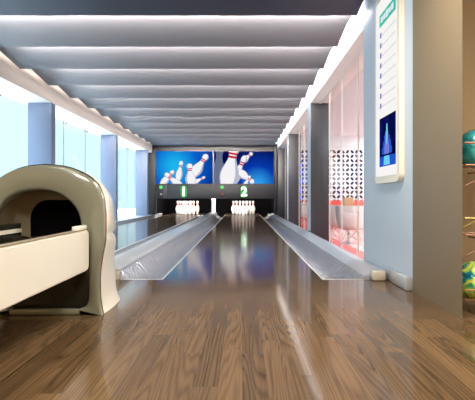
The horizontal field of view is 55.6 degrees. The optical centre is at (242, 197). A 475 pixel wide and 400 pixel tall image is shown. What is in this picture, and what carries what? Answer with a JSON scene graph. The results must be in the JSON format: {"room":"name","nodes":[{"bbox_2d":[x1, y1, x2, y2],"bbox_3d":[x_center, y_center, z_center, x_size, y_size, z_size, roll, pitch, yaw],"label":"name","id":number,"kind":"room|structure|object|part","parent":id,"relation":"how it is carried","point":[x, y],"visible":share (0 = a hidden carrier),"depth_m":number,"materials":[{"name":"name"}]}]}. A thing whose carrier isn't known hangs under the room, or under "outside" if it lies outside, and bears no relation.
{"room":"games hall","nodes":[
{"label":"games hall","id":0,"kind":"room"},
{"bbox_2d":[0,53,151,152],"bbox_3d":[-3.580,-1.900,10.000,0.560,0.520,14.000,0,0,0],"label":"wall","id":1,"kind":"structure","parent":0,"point":[23,86],"depth_m":8.29,"materials":[{"name":"white paint"}]},
{"bbox_2d":[0,93,85,172],"bbox_3d":[-3.741,-0.510,8.808,0.052,2.240,3.904,0,0,0],"label":"window","id":2,"kind":"structure","parent":1,"relation":"in","point":[0,93],"depth_m":9.44,"materials":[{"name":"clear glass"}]},
{"bbox_2d":[0,51,143,138],"bbox_3d":[-3.250,-1.955,9.650,0.020,0.030,13.100,0,0,0],"label":"trim","id":3,"kind":"structure","parent":1,"relation":"attached to","point":[31,70],"depth_m":7.80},
{"bbox_2d":[157,199,168,213],"bbox_3d":[-3.590,-0.765,18.700,0.540,2.790,3.400,0,0,0],"label":"wall","id":4,"kind":"structure","parent":0,"point":[162,204],"depth_m":18.68,"materials":[{"name":"black"}]},
{"bbox_2d":[117,213,159,221],"bbox_3d":[-3.580,0.815,11.070,0.560,0.370,14.460,0,0,0],"label":"trim","id":5,"kind":"structure","parent":4,"relation":"attached to","point":[133,216],"depth_m":14.18,"materials":[{"name":"white"}]},
{"bbox_2d":[28,103,54,164],"bbox_3d":[-3.505,-0.505,7.855,0.410,2.270,0.170,0,0,0],"label":"column","id":6,"kind":"structure","parent":5,"relation":"on","point":[41,116],"depth_m":7.77,"materials":[{"name":"blue paint"}]},
{"bbox_2d":[100,135,117,221],"bbox_3d":[-3.505,-0.505,11.835,0.410,2.270,0.170,0,0,0],"label":"column","id":7,"kind":"structure","parent":5,"relation":"on","point":[108,143],"depth_m":11.75,"materials":[{"name":"blue paint"}]},
{"bbox_2d":[136,150,147,215],"bbox_3d":[-3.505,-0.505,15.685,0.410,2.270,0.170,0,0,0],"label":"column","id":8,"kind":"structure","parent":5,"relation":"on","point":[141,155],"depth_m":15.60,"materials":[{"name":"blue paint"}]},
{"bbox_2d":[0,47,331,68],"bbox_3d":[-1.025,-1.950,6.058,4.390,0.180,0.905,0,0,0],"label":"ceiling panel","id":9,"kind":"object","parent":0,"point":[22,57],"visible":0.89,"depth_m":6.16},
{"bbox_2d":[0,16,349,46],"bbox_3d":[-1.025,-1.950,5.103,4.390,0.180,0.905,0,0,0],"label":"ceiling panel","id":10,"kind":"object","parent":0,"point":[15,31],"visible":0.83,"depth_m":5.18,"materials":[{"name":"grey paint"}]},
{"bbox_2d":[32,69,318,84],"bbox_3d":[-1.025,-1.950,7.013,4.390,0.180,0.905,0,0,0],"label":"ceiling panel","id":11,"kind":"object","parent":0,"point":[49,76],"visible":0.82,"depth_m":7.09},
{"bbox_2d":[0,0,363,15],"bbox_3d":[-1.025,-1.950,4.147,4.390,0.180,0.905,0,0,0],"label":"ceiling panel","id":12,"kind":"object","parent":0,"point":[7,7],"visible":1,"depth_m":4.44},
{"bbox_2d":[58,85,309,97],"bbox_3d":[-1.025,-1.950,7.968,4.390,0.180,0.905,0,0,0],"label":"ceiling panel","id":13,"kind":"object","parent":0,"point":[73,91],"visible":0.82,"depth_m":8.11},
{"bbox_2d":[79,98,301,107],"bbox_3d":[-1.025,-1.950,8.922,4.390,0.180,0.905,0,0,0],"label":"ceiling panel","id":14,"kind":"object","parent":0,"point":[88,102],"visible":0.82,"depth_m":9.06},
{"bbox_2d":[95,108,295,115],"bbox_3d":[-1.025,-1.950,9.877,4.390,0.180,0.905,0,0,0],"label":"ceiling panel","id":15,"kind":"object","parent":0,"point":[103,111],"visible":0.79,"depth_m":10.01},
{"bbox_2d":[108,116,290,122],"bbox_3d":[-1.025,-1.950,10.832,4.390,0.180,0.905,0,0,0],"label":"ceiling panel","id":16,"kind":"object","parent":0,"point":[116,119],"visible":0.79,"depth_m":11.00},
{"bbox_2d":[119,123,286,128],"bbox_3d":[-1.025,-1.950,11.787,4.390,0.180,0.905,0,0,0],"label":"ceiling panel","id":17,"kind":"object","parent":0,"point":[124,125],"visible":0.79,"depth_m":11.94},
{"bbox_2d":[129,129,283,133],"bbox_3d":[-1.025,-1.950,12.742,4.390,0.180,0.905,0,0,0],"label":"ceiling panel","id":18,"kind":"object","parent":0,"point":[133,131],"visible":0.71,"depth_m":12.96,"materials":[{"name":"white paint"}]},
{"bbox_2d":[137,134,280,137],"bbox_3d":[-1.025,-1.950,13.697,4.390,0.180,0.905,0,0,0],"label":"ceiling panel","id":19,"kind":"object","parent":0,"point":[139,135],"visible":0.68,"depth_m":13.86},
{"bbox_2d":[144,138,277,141],"bbox_3d":[-1.025,-1.950,14.652,4.390,0.180,0.905,0,0,0],"label":"ceiling panel","id":20,"kind":"object","parent":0,"point":[146,139],"visible":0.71,"depth_m":14.81,"materials":[{"name":"white paint"}]},
{"bbox_2d":[150,142,275,144],"bbox_3d":[-1.025,-1.950,15.607,4.390,0.180,0.905,0,0,0],"label":"ceiling panel","id":21,"kind":"object","parent":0,"point":[152,143],"visible":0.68,"depth_m":15.83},
{"bbox_2d":[162,199,270,216],"bbox_3d":[-1.245,-0.580,20.450,5.230,3.160,0.100,0,0,0],"label":"wall","id":22,"kind":"structure","parent":0,"point":[223,206],"depth_m":20.40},
{"bbox_2d":[148,143,276,214],"bbox_3d":[-1.037,-0.755,16.613,4.926,2.770,0.475,0,0,0],"label":"pinsetter masking unit","id":23,"kind":"object","parent":22,"relation":"attached to","point":[155,191],"visible":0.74,"depth_m":16.42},
{"bbox_3d":[-3.338,-0.755,16.560,0.323,2.770,0.280,0,0,0],"label":"panel","id":24,"kind":"part","parent":23,"relation":"part of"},
{"bbox_3d":[-3.038,-0.219,16.540,0.263,0.519,0.220,0,0,0],"label":"corner panel","id":25,"kind":"part","parent":23,"relation":"part of","materials":[{"name":"grey plastic"}]},
{"bbox_3d":[-2.829,-0.219,16.392,0.139,0.475,0.025,0,0,0],"label":"corner panel","id":26,"kind":"part","parent":23,"relation":"part of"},
{"bbox_2d":[180,186,186,196],"bbox_3d":[-2.139,-0.219,16.374,0.241,0.431,0.048,0,0,0],"label":"number sign","id":27,"kind":"object","parent":23,"relation":"attached to","point":[183,191],"visible":1,"depth_m":16.38,"materials":[{"name":"plastic"}]},
{"bbox_2d":[156,151,212,183],"bbox_3d":[-2.118,-1.095,16.452,2.095,1.217,0.106,0,0,0],"label":"screen","id":28,"kind":"object","parent":23,"relation":"on","point":[172,167],"visible":1,"depth_m":16.43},
{"bbox_3d":[-0.874,-0.219,16.525,4.050,0.519,0.250,0,0,0],"label":"band panel","id":29,"kind":"part","parent":23,"relation":"part of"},
{"bbox_2d":[214,151,273,183],"bbox_3d":[0.048,-1.095,16.454,2.208,1.217,0.102,0,0,0],"label":"screen","id":30,"kind":"object","parent":23,"relation":"on","point":[230,167],"visible":1,"depth_m":16.43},
{"bbox_2d":[241,186,246,196],"bbox_3d":[0.055,-0.219,16.374,0.241,0.431,0.048,0,0,0],"label":"number sign","id":31,"kind":"object","parent":23,"relation":"attached to","point":[243,188],"visible":1,"depth_m":16.38,"materials":[{"name":"white plastic"}]},
{"bbox_3d":[1.213,-0.760,16.560,0.094,2.760,0.280,0,0,0],"label":"panel","id":32,"kind":"part","parent":23,"relation":"part of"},
{"bbox_2d":[0,280,474,399],"bbox_3d":[0.200,0.850,-0.080,8.000,0.300,7.840,0,0,0],"label":"floor","id":33,"kind":"structure","parent":0,"point":[162,339],"depth_m":2.14,"materials":[{"name":"brown wood"}]},
{"bbox_2d":[0,164,119,314],"bbox_3d":[-1.180,0.250,2.023,0.728,0.903,2.207,0,0,0],"label":"bowling ball return","id":34,"kind":"object","parent":33,"relation":"on","point":[58,239],"visible":1,"depth_m":2.67,"materials":[{"name":"beige plastic"}]},
{"bbox_3d":[-1.385,0.202,1.880,0.050,0.093,1.780,0,0,0],"label":"ball rail","id":35,"kind":"part","parent":34,"relation":"part of","materials":[{"name":"metal"}]},
{"bbox_2d":[0,225,88,310],"bbox_3d":[-0.922,0.294,1.804,0.035,0.268,1.708,0,0,0],"label":"tray","id":36,"kind":"object","parent":34,"relation":"on","point":[28,267],"depth_m":2.02,"materials":[{"name":"beige plastic"}]},
{"bbox_3d":[-1.180,0.484,2.755,0.600,0.408,0.030,0,0,0],"label":"panel","id":37,"kind":"part","parent":34,"relation":"part of","materials":[{"name":"beige plastic"}]},
{"bbox_2d":[462,142,474,300],"bbox_3d":[1.850,0.098,2.812,1.100,1.295,0.366,0,0,0],"label":"ball rack","id":38,"kind":"object","parent":33,"relation":"on","point":[468,234],"visible":0.67,"depth_m":2.69,"materials":[{"name":"orange metal"}]},
{"bbox_2d":[462,260,474,298],"bbox_3d":[1.435,0.510,2.775,0.244,0.244,0.244,0,0,0],"label":"ball","id":39,"kind":"object","parent":38,"relation":"on","point":[468,267],"visible":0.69,"depth_m":2.71,"materials":[{"name":"multicoloured plastic"}]},
{"bbox_2d":[462,129,474,168],"bbox_3d":[1.445,-0.300,2.775,0.244,0.244,0.244,0,0,0],"label":"ball","id":40,"kind":"object","parent":38,"relation":"on","point":[468,150],"visible":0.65,"depth_m":2.71,"materials":[{"name":"teal plastic"}]},
{"bbox_2d":[271,199,276,214],"bbox_3d":[1.440,-0.580,18.425,0.340,3.160,3.950,0,0,0],"label":"wall","id":41,"kind":"structure","parent":0,"point":[272,200],"depth_m":19.05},
{"bbox_2d":[277,1,363,148],"bbox_3d":[1.485,-1.960,10.560,0.430,0.400,11.680,0,0,0],"label":"wall","id":42,"kind":"structure","parent":0,"point":[351,44],"depth_m":6.57,"materials":[{"name":"white paint"}]},
{"bbox_2d":[287,128,287,219],"bbox_3d":[1.262,-0.660,12.600,0.013,2.560,0.300,0,0,0],"label":"trim","id":43,"kind":"structure","parent":42,"relation":"attached to","point":[287,128],"depth_m":12.56,"materials":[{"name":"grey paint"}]},
{"bbox_2d":[295,119,306,228],"bbox_3d":[1.450,-0.380,10.585,0.040,2.760,3.730,0,0,0],"label":"window","id":44,"kind":"structure","parent":42,"relation":"in","point":[306,119],"depth_m":10.68,"materials":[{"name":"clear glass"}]},
{"bbox_2d":[307,94,309,230],"bbox_3d":[1.262,-0.660,8.550,0.013,2.560,0.300,0,0,0],"label":"trim","id":45,"kind":"structure","parent":42,"relation":"attached to","point":[308,97],"depth_m":8.56,"materials":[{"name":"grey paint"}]},
{"bbox_2d":[301,150,362,200],"bbox_3d":[3.950,-0.550,16.350,5.100,3.100,0.100,0,0,0],"label":"wall","id":46,"kind":"structure","parent":0,"point":[302,151],"depth_m":16.30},
{"bbox_2d":[301,136,363,147],"bbox_3d":[4.060,-1.860,15.090,4.880,0.400,0.220,0,0,0],"label":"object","id":47,"kind":"structure","parent":0,"point":[335,141],"depth_m":14.98,"materials":[{"name":"white paint"}]},
{"bbox_2d":[302,72,363,135],"bbox_3d":[4.100,-2.155,6.200,4.800,0.190,20.400,0,0,0],"label":"ceiling","id":48,"kind":"structure","parent":0,"point":[350,95],"depth_m":11.04,"materials":[{"name":"white paint"}]},
{"bbox_2d":[305,229,363,258],"bbox_3d":[3.950,1.023,9.925,5.100,0.054,12.950,0,0,0],"label":"floor","id":49,"kind":"structure","parent":0,"point":[335,232],"depth_m":10.23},
{"bbox_2d":[277,148,286,219],"bbox_3d":[1.440,-0.380,16.260,0.340,2.760,0.320,0,0,0],"label":"column","id":50,"kind":"structure","parent":49,"relation":"on","point":[281,153],"depth_m":16.10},
{"bbox_2d":[287,134,300,226],"bbox_3d":[1.440,-0.380,12.610,0.340,2.760,0.320,0,0,0],"label":"column","id":51,"kind":"structure","parent":49,"relation":"on","point":[293,139],"depth_m":12.45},
{"bbox_2d":[301,203,306,224],"bbox_3d":[1.966,0.577,13.594,0.616,0.854,0.547,0,0,36],"label":"shell chair","id":52,"kind":"object","parent":49,"relation":"on","point":[302,204],"visible":0.3,"depth_m":13.41,"materials":[{"name":"plastic"}]},
{"bbox_2d":[308,103,328,241],"bbox_3d":[1.440,-0.380,8.560,0.340,2.760,0.320,0,0,0],"label":"column","id":53,"kind":"structure","parent":49,"relation":"on","point":[319,113],"depth_m":8.40,"materials":[{"name":"grey paint"}]},
{"bbox_2d":[301,148,363,200],"bbox_3d":[3.470,-0.325,15.025,3.740,2.650,0.110,0,0,0],"label":"lattice screen","id":54,"kind":"object","parent":49,"relation":"on","point":[349,154],"visible":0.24,"depth_m":15.00,"materials":[{"name":"white"}]},
{"bbox_3d":[3.430,-1.625,15.015,3.600,0.050,0.090,0,0,0],"label":"rail","id":55,"kind":"part","parent":54,"relation":"part of","materials":[{"name":"white"}]},
{"bbox_2d":[301,201,363,228],"bbox_3d":[3.625,0.550,14.610,3.750,0.900,0.620,0,0,0],"label":"banquette","id":56,"kind":"object","parent":49,"relation":"on","point":[361,203],"visible":0.02,"depth_m":14.80,"materials":[{"name":"red fabric"}]},
{"bbox_3d":[3.625,0.790,14.550,3.750,0.420,0.500,0,0,0],"label":"seat","id":57,"kind":"part","parent":56,"relation":"part of","materials":[{"name":"red fabric"}]},
{"bbox_3d":[3.625,0.550,14.860,3.750,0.900,0.120,0,0,0],"label":"backrest","id":58,"kind":"part","parent":56,"relation":"part of","materials":[{"name":"red fabric"}]},
{"bbox_2d":[330,205,352,246],"bbox_3d":[1.893,0.577,9.148,0.547,0.854,0.616,0,0,-18],"label":"shell chair","id":59,"kind":"object","parent":49,"relation":"on","point":[333,222],"visible":0.32,"depth_m":8.93,"materials":[{"name":"plastic"}]},
{"bbox_2d":[339,230,356,244],"bbox_3d":[2.300,0.625,9.750,0.620,0.750,0.620,0,0,0],"label":"pedestal table","id":60,"kind":"object","parent":49,"relation":"on","point":[347,242],"visible":0.2,"depth_m":9.71,"materials":[{"name":"white plastic"}]},
{"bbox_2d":[343,198,352,205],"bbox_3d":[2.270,0.124,9.710,0.200,0.249,0.180,0,0,0],"label":"wooden box","id":61,"kind":"object","parent":60,"relation":"on","point":[346,201],"visible":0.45,"depth_m":9.62,"materials":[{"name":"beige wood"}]},
{"bbox_2d":[335,206,363,248],"bbox_3d":[2.018,0.577,8.293,0.616,0.854,0.547,0,0,14],"label":"shell chair","id":62,"kind":"object","parent":49,"relation":"on","point":[349,212],"visible":0.72,"depth_m":8.08,"materials":[{"name":"white plastic"}]},
{"bbox_2d":[364,0,461,317],"bbox_3d":[1.355,-0.580,3.660,0.170,3.160,2.120,0,0,0],"label":"wall","id":63,"kind":"structure","parent":0,"point":[437,24],"depth_m":3.14,"materials":[{"name":"beige paint"}]},
{"bbox_2d":[276,16,355,142],"bbox_3d":[1.190,-1.940,10.460,0.020,0.040,11.480,0,0,0],"label":"trim","id":64,"kind":"structure","parent":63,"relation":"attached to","point":[352,17],"depth_m":6.04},
{"bbox_2d":[320,49,363,256],"bbox_3d":[1.450,-0.380,6.560,0.040,2.760,3.680,0,0,0],"label":"window","id":65,"kind":"structure","parent":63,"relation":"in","point":[362,52],"depth_m":6.55,"materials":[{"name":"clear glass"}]},
{"bbox_2d":[375,0,403,183],"bbox_3d":[1.242,-0.963,3.845,0.053,1.675,0.644,0,0,0],"label":"menu board","id":66,"kind":"object","parent":63,"relation":"attached to","point":[389,14],"visible":1,"depth_m":3.74,"materials":[{"name":"white plastic"}]},
{"bbox_2d":[379,110,395,166],"bbox_3d":[1.219,-0.481,3.795,0.007,0.425,0.417,0,0,0],"label":"picture","id":67,"kind":"object","parent":66,"relation":"attached to","point":[387,122],"depth_m":3.77},
{"bbox_2d":[385,267,411,290],"bbox_3d":[1.244,0.647,3.610,0.052,0.105,0.500,0,0,0],"label":"baseboard","id":68,"kind":"structure","parent":63,"relation":"attached to","point":[403,281],"depth_m":3.51,"materials":[{"name":"white wood"}]},
{"bbox_2d":[462,0,474,262],"bbox_3d":[2.757,-0.600,3.350,2.885,3.200,0.200,0,0,0],"label":"wall niche","id":69,"kind":"object","parent":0,"point":[468,6],"depth_m":3.25,"materials":[{"name":"beige paint"}]},
{"bbox_3d":[-1.200,1.030,12.420,5.200,0.060,17.160,0,0,0],"label":"floor","id":70,"kind":"structure","parent":0,"visible":0},
{"bbox_2d":[115,213,162,226],"bbox_3d":[-3.173,0.809,11.084,0.258,0.343,14.485,0,0,0],"label":"gutter","id":71,"kind":"object","parent":70,"relation":"on","point":[129,221],"visible":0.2,"depth_m":13.77,"materials":[{"name":"grey metal"}]},
{"bbox_2d":[113,213,203,250],"bbox_3d":[-2.350,0.840,11.796,1.384,0.280,15.909,0,0,0],"label":"lane","id":72,"kind":"object","parent":70,"relation":"on","point":[126,235],"visible":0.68,"depth_m":10.50,"materials":[{"name":"brown wood"}]},
{"bbox_2d":[178,201,181,213],"bbox_3d":[-2.630,0.420,19.035,0.192,0.560,0.192,0,0,0],"label":"pin","id":73,"kind":"object","parent":72,"relation":"on","point":[179,207],"visible":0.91,"depth_m":18.98,"materials":[{"name":"white plastic"}]},
{"bbox_2d":[181,201,183,213],"bbox_3d":[-2.490,0.420,18.793,0.192,0.560,0.192,0,0,0],"label":"pin","id":74,"kind":"object","parent":72,"relation":"on","point":[182,206],"visible":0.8,"depth_m":18.74,"materials":[{"name":"white plastic"}]},
{"bbox_2d":[183,201,187,214],"bbox_3d":[-2.350,0.420,18.550,0.192,0.560,0.192,0,0,0],"label":"pin","id":75,"kind":"object","parent":72,"relation":"on","point":[185,209],"visible":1,"depth_m":18.50,"materials":[{"name":"white plastic"}]},
{"bbox_2d":[188,201,191,213],"bbox_3d":[-2.210,0.420,18.793,0.192,0.560,0.192,0,0,0],"label":"pin","id":76,"kind":"object","parent":72,"relation":"on","point":[189,202],"visible":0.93,"depth_m":18.74,"materials":[{"name":"white plastic"}]},
{"bbox_2d":[192,201,195,213],"bbox_3d":[-2.070,0.420,19.035,0.192,0.560,0.192,0,0,0],"label":"pin","id":77,"kind":"object","parent":72,"relation":"on","point":[193,202],"visible":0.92,"depth_m":18.99,"materials":[{"name":"white plastic"}]},
{"bbox_2d":[196,201,199,213],"bbox_3d":[-1.930,0.420,19.277,0.192,0.560,0.192,0,0,0],"label":"pin","id":78,"kind":"object","parent":72,"relation":"on","point":[197,202],"visible":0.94,"depth_m":19.23,"materials":[{"name":"white plastic"}]},
{"bbox_2d":[114,215,202,255],"bbox_3d":[-1.482,0.808,11.084,0.348,0.344,14.485,0,0,0],"label":"gutter","id":79,"kind":"object","parent":70,"relation":"on","point":[120,251],"visible":0.11,"depth_m":7.79,"materials":[{"name":"grey metal"}]},
{"bbox_2d":[114,199,216,279],"bbox_3d":[-1.181,0.510,11.140,0.262,0.940,14.640,0,0,0],"label":"divider","id":80,"kind":"object","parent":70,"relation":"on","point":[129,257],"visible":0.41,"depth_m":5.62,"materials":[{"name":"silver metal"}]},
{"bbox_3d":[-1.175,0.510,18.390,0.150,0.940,0.140,0,0,0],"label":"post","id":81,"kind":"part","parent":80,"relation":"part of","materials":[{"name":"white plastic"}]},
{"bbox_2d":[120,213,224,279],"bbox_3d":[-0.878,0.808,11.084,0.368,0.344,14.485,0,0,0],"label":"gutter","id":82,"kind":"object","parent":70,"relation":"on","point":[157,264],"visible":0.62,"depth_m":5.62,"materials":[{"name":"grey metal"}]},
{"bbox_2d":[161,213,323,279],"bbox_3d":[0.000,0.840,11.796,1.384,0.280,15.909,0,0,0],"label":"lane","id":83,"kind":"object","parent":70,"relation":"on","point":[239,246],"visible":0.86,"depth_m":5.25,"materials":[{"name":"brown wood"}]},
{"bbox_2d":[231,201,234,213],"bbox_3d":[-0.390,0.420,19.277,0.192,0.560,0.192,0,0,0],"label":"pin","id":84,"kind":"object","parent":83,"relation":"on","point":[233,202],"visible":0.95,"depth_m":19.23,"materials":[{"name":"white plastic"}]},
{"bbox_2d":[234,201,237,213],"bbox_3d":[-0.250,0.420,19.035,0.192,0.560,0.192,0,0,0],"label":"pin","id":85,"kind":"object","parent":83,"relation":"on","point":[236,202],"visible":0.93,"depth_m":18.98,"materials":[{"name":"white plastic"}]},
{"bbox_2d":[238,201,240,213],"bbox_3d":[-0.110,0.420,18.793,0.192,0.560,0.192,0,0,0],"label":"pin","id":86,"kind":"object","parent":83,"relation":"on","point":[239,206],"visible":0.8,"depth_m":18.73,"materials":[{"name":"white plastic"}]},
{"bbox_2d":[241,201,245,214],"bbox_3d":[0.030,0.420,18.550,0.192,0.560,0.192,0,0,0],"label":"pin","id":87,"kind":"object","parent":83,"relation":"on","point":[243,209],"visible":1,"depth_m":18.49,"materials":[{"name":"white plastic"}]},
{"bbox_2d":[245,201,248,213],"bbox_3d":[0.170,0.420,18.793,0.192,0.560,0.192,0,0,0],"label":"pin","id":88,"kind":"object","parent":83,"relation":"on","point":[246,202],"visible":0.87,"depth_m":18.74,"materials":[{"name":"white plastic"}]},
{"bbox_2d":[248,201,251,213],"bbox_3d":[0.310,0.420,19.035,0.192,0.560,0.192,0,0,0],"label":"pin","id":89,"kind":"object","parent":83,"relation":"on","point":[249,206],"visible":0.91,"depth_m":18.99,"materials":[{"name":"white plastic"}]},
{"bbox_2d":[251,201,254,213],"bbox_3d":[0.450,0.420,19.277,0.192,0.560,0.192,0,0,0],"label":"pin","id":90,"kind":"object","parent":83,"relation":"on","point":[252,206],"visible":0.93,"depth_m":19.22,"materials":[{"name":"white plastic"}]},
{"bbox_2d":[260,213,364,279],"bbox_3d":[0.878,0.808,11.084,0.368,0.344,14.485,0,0,0],"label":"gutter","id":91,"kind":"object","parent":70,"relation":"on","point":[326,265],"visible":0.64,"depth_m":5.68,"materials":[{"name":"grey metal"}]},
{"bbox_2d":[269,213,385,280],"bbox_3d":[1.151,0.799,11.035,0.198,0.362,14.530,0,0,0],"label":"ledge","id":92,"kind":"object","parent":70,"relation":"on","point":[368,270],"visible":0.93,"depth_m":5.06,"materials":[{"name":"silver metal"}]},
{"label":"outside","id":93,"kind":"structure","parent":0,"visible":0},
{"bbox_2d":[118,209,135,217],"bbox_3d":[-16.950,1.050,14.000,26.100,0.100,52.000,0,0,0],"label":"ground","id":94,"kind":"structure","parent":93,"point":[121,212],"depth_m":30.00,"materials":[{"name":"white"}]}
]}

